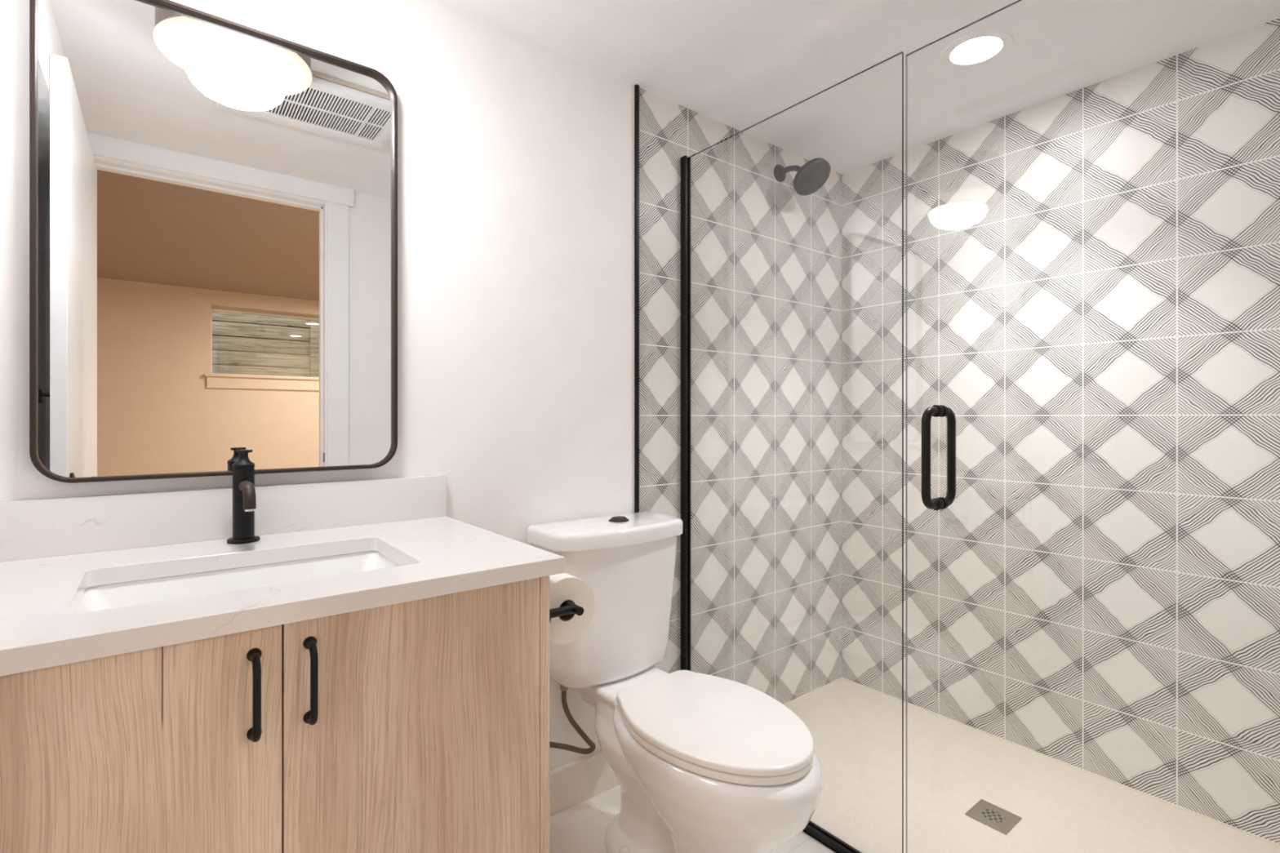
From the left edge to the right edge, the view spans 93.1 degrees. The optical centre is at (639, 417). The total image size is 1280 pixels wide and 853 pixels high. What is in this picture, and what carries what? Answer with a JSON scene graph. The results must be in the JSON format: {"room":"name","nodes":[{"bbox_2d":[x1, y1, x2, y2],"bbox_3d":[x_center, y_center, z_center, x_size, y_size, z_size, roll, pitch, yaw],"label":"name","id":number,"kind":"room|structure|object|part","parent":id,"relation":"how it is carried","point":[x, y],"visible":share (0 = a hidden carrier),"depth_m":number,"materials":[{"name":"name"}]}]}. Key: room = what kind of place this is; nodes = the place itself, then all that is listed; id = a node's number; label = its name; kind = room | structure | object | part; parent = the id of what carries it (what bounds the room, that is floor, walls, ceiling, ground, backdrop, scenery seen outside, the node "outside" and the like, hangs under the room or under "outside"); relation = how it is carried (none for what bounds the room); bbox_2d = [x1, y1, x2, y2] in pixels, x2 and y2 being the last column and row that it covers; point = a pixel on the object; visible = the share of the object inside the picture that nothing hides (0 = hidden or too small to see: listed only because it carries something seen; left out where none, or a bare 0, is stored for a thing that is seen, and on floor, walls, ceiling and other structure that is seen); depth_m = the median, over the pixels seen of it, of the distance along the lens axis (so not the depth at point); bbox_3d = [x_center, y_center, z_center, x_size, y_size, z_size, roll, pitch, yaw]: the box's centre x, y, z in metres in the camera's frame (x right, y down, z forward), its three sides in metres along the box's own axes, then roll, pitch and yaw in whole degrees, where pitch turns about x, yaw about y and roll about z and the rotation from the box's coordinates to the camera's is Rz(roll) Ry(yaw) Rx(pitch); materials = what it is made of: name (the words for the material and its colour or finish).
{"room":"bathroom","nodes":[
{"label":"bathroom","id":0,"kind":"room"},
{"bbox_2d":[0,0,842,770],"bbox_3d":[-0.152,0.037,1.879,2.733,2.179,0.100,0,0,-38],"label":"wall","id":1,"kind":"structure","parent":0,"point":[516,153],"depth_m":1.79,"materials":[{"name":"white paint"}]},
{"bbox_2d":[29,0,397,483],"bbox_3d":[-0.829,-0.347,1.262,0.622,0.929,0.029,0,0,-38],"label":"wall mirror","id":2,"kind":"object","parent":1,"relation":"attached to","point":[213,199],"visible":0.99,"depth_m":1.22,"materials":[{"name":"black mirror"}]},
{"bbox_2d":[549,749,618,817],"bbox_3d":[-0.260,1.067,1.719,0.630,0.120,0.018,0,0,-38],"label":"baseboard","id":3,"kind":"structure","parent":1,"relation":"attached to","point":[573,783],"depth_m":1.77,"materials":[{"name":"white wood"}]},
{"bbox_2d":[634,84,639,512],"bbox_3d":[-0.010,0.037,1.921,0.012,2.179,0.010,0,0,-38],"label":"trim","id":4,"kind":"structure","parent":1,"relation":"attached to","point":[636,86],"depth_m":1.92,"materials":[{"name":"black metal"}]},
{"bbox_2d":[773,157,830,195],"bbox_3d":[0.608,-0.911,2.279,0.146,0.147,0.212,0,0,-38],"label":"showerhead","id":5,"kind":"object","parent":1,"relation":"attached to","point":[809,178],"visible":1,"depth_m":2.24,"materials":[{"name":"grey metal"}]},
{"bbox_3d":[0.585,-0.932,2.307,0.021,0.064,0.117,0,0,-38],"label":"arm","id":6,"kind":"part","parent":5,"relation":"part of","materials":[{"name":"grey metal"}]},
{"bbox_2d":[435,0,1279,174],"bbox_3d":[0.365,-1.103,1.224,2.733,0.100,1.770,0,0,-38],"label":"ceiling","id":7,"kind":"structure","parent":0,"point":[737,64],"depth_m":1.73,"materials":[{"name":"paint"}]},
{"bbox_2d":[939,28,1013,68],"bbox_3d":[0.959,-1.050,1.732,0.186,0.006,0.186,0,0,-38],"label":"recessed light","id":8,"kind":"object","parent":7,"relation":"in","point":[979,47],"visible":1,"depth_m":1.72,"materials":[{"name":"white paint"}]},
{"bbox_2d":[549,679,1279,852],"bbox_3d":[0.349,1.177,1.211,2.773,0.100,1.770,0,0,-38],"label":"floor","id":9,"kind":"structure","parent":0,"point":[855,730],"depth_m":1.78,"materials":[{"name":"beige tile"}]},
{"bbox_2d":[0,575,549,852],"bbox_3d":[-0.622,0.702,1.050,0.766,0.850,0.584,0,0,-38],"label":"vanity cabinet","id":10,"kind":"object","parent":9,"relation":"on","point":[420,726],"visible":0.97,"depth_m":0.84,"materials":[{"name":"brown wood"}]},
{"bbox_3d":[-0.623,0.647,0.732,0.330,0.732,0.018,0,0,-38],"label":"door","id":11,"kind":"part","parent":10,"relation":"part of","materials":[{"name":"brown wood"}]},
{"bbox_3d":[-0.503,0.367,0.794,0.017,0.122,0.035,0,0,-38],"label":"handle","id":12,"kind":"part","parent":10,"relation":"part of","materials":[{"name":"black metal"}]},
{"bbox_2d":[0,475,564,675],"bbox_3d":[-0.624,0.211,1.069,0.786,0.131,0.588,0,0,-38],"label":"countertop","id":13,"kind":"structure","parent":10,"relation":"on","point":[52,550],"depth_m":1.07,"materials":[{"name":"white stone"}]},
{"bbox_2d":[74,551,399,613],"bbox_3d":[-0.638,0.346,1.014,0.487,0.138,0.329,0,0,-38],"label":"sink basin","id":14,"kind":"object","parent":13,"relation":"in","point":[98,597],"visible":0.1,"depth_m":1.10,"materials":[{"name":"white ceramic"}]},
{"bbox_2d":[226,449,260,544],"bbox_3d":[-0.766,0.155,1.181,0.056,0.184,0.147,0,0,-38],"label":"faucet","id":15,"kind":"object","parent":13,"relation":"on","point":[244,498],"visible":1,"depth_m":1.20,"materials":[{"name":"black metal"}]},
{"bbox_3d":[-0.795,0.082,1.216,0.038,0.036,0.038,0,0,-38],"label":"lever","id":16,"kind":"part","parent":15,"relation":"part of","materials":[{"name":"black metal"}]},
{"bbox_3d":[-0.795,0.244,1.216,0.056,0.006,0.056,0,0,-38],"label":"plate","id":17,"kind":"part","parent":15,"relation":"part of","materials":[{"name":"black metal"}]},
{"bbox_3d":[-0.754,0.147,1.165,0.021,0.050,0.108,0,0,-38],"label":"spout","id":18,"kind":"part","parent":15,"relation":"part of","materials":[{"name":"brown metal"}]},
{"bbox_3d":[-0.469,0.327,0.856,0.729,0.100,0.016,0,0,-38],"label":"rail","id":19,"kind":"part","parent":10,"relation":"part of","materials":[{"name":"brown wood"}]},
{"bbox_3d":[-0.451,0.366,0.835,0.017,0.121,0.035,0,0,-38],"label":"handle","id":20,"kind":"part","parent":10,"relation":"part of","materials":[{"name":"black metal"}]},
{"bbox_3d":[-0.337,0.647,0.958,0.394,0.732,0.018,0,0,-38],"label":"door","id":21,"kind":"part","parent":10,"relation":"part of","materials":[{"name":"brown wood"}]},
{"bbox_2d":[549,600,583,622],"bbox_3d":[-0.182,0.360,1.172,0.075,0.040,0.154,0,0,-38],"label":"paper holder","id":22,"kind":"object","parent":10,"relation":"attached to","point":[567,607],"visible":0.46,"depth_m":1.13,"materials":[{"name":"black metal"}]},
{"bbox_2d":[549,573,594,644],"bbox_3d":[-0.171,0.370,1.205,0.127,0.127,0.100,0,0,-38],"label":"toilet paper roll","id":23,"kind":"object","parent":22,"relation":"on","point":[563,587],"visible":0.52,"depth_m":1.17,"materials":[{"name":"white paper"}]},
{"bbox_2d":[527,511,823,852],"bbox_3d":[0.094,0.706,1.498,0.434,0.842,0.774,0,0,-38],"label":"toilet","id":24,"kind":"object","parent":9,"relation":"on","point":[700,762],"visible":0.99,"depth_m":1.48,"materials":[{"name":"white ceramic"}]},
{"bbox_2d":[549,684,595,754],"bbox_3d":[-0.262,0.827,1.652,0.289,0.217,0.066,0,0,-20],"label":"supply hose","id":25,"kind":"object","parent":24,"relation":"attached to","point":[552,744],"visible":0.58,"depth_m":1.67,"materials":[{"name":"metal"}]},
{"bbox_3d":[-0.078,0.318,1.716,0.434,0.046,0.219,0,0,-38],"label":"tank lid","id":26,"kind":"part","parent":24,"relation":"part of","materials":[{"name":"white ceramic"}]},
{"bbox_3d":[-0.080,0.530,1.719,0.402,0.376,0.195,0,0,-38],"label":"tank","id":27,"kind":"part","parent":24,"relation":"part of","materials":[{"name":"white ceramic"}]},
{"bbox_3d":[0.101,0.923,1.497,0.373,0.406,0.764,0,0,-38],"label":"bowl","id":28,"kind":"part","parent":24,"relation":"part of","materials":[{"name":"white ceramic"}]},
{"bbox_3d":[0.175,0.695,1.403,0.360,0.016,0.484,0,0,-38],"label":"seat lid","id":29,"kind":"part","parent":24,"relation":"part of","materials":[{"name":"white plastic"}]},
{"bbox_2d":[680,51,903,852],"bbox_3d":[0.386,0.126,1.748,0.028,2.002,0.772,0,0,-38],"label":"shower frame","id":30,"kind":"object","parent":9,"relation":"on","point":[821,835],"visible":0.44,"depth_m":2.03,"materials":[{"name":"black metal"}]},
{"bbox_2d":[964,799,1022,834],"bbox_3d":[0.997,1.125,1.713,0.107,0.003,0.107,0,0,-38],"label":"floor drain","id":31,"kind":"object","parent":9,"relation":"on","point":[987,813],"visible":1,"depth_m":1.71,"materials":[{"name":"metal"}]},
{"bbox_2d":[842,17,1279,844],"bbox_3d":[1.393,0.037,2.046,0.100,2.179,1.550,0,0,-38],"label":"wall","id":32,"kind":"structure","parent":0,"point":[1093,271],"depth_m":1.91,"materials":[{"name":"tile"}]},
{"bbox_2d":[783,677,1279,846],"bbox_3d":[0.997,1.125,1.734,0.908,0.004,1.550,0,0,-38],"label":"trim","id":33,"kind":"structure","parent":32,"relation":"attached to","point":[826,685],"depth_m":1.98,"materials":[{"name":"beige plastic"}]},
{"bbox_3d":[0.915,0.037,0.606,2.633,2.179,0.120,0,0,-38],"label":"wall","id":34,"kind":"structure","parent":0,"visible":0},
{"bbox_2d":[905,0,1022,852],"bbox_3d":[0.869,0.129,1.136,0.139,1.975,0.768,0,0,-38],"label":"shower door","id":35,"kind":"structure","parent":34,"relation":"attached to","point":[935,411],"depth_m":1.41,"materials":[{"name":"clear glass"}]},
{"bbox_3d":[0.650,0.090,1.355,0.064,0.238,0.027,0,0,-38],"label":"pull handle","id":36,"kind":"part","parent":35,"relation":"part of","materials":[{"name":"black metal"}]},
{"bbox_3d":[0.708,0.090,1.401,0.064,0.238,0.027,0,0,-38],"label":"pull handle","id":37,"kind":"part","parent":35,"relation":"part of","materials":[{"name":"black metal"}]}
]}

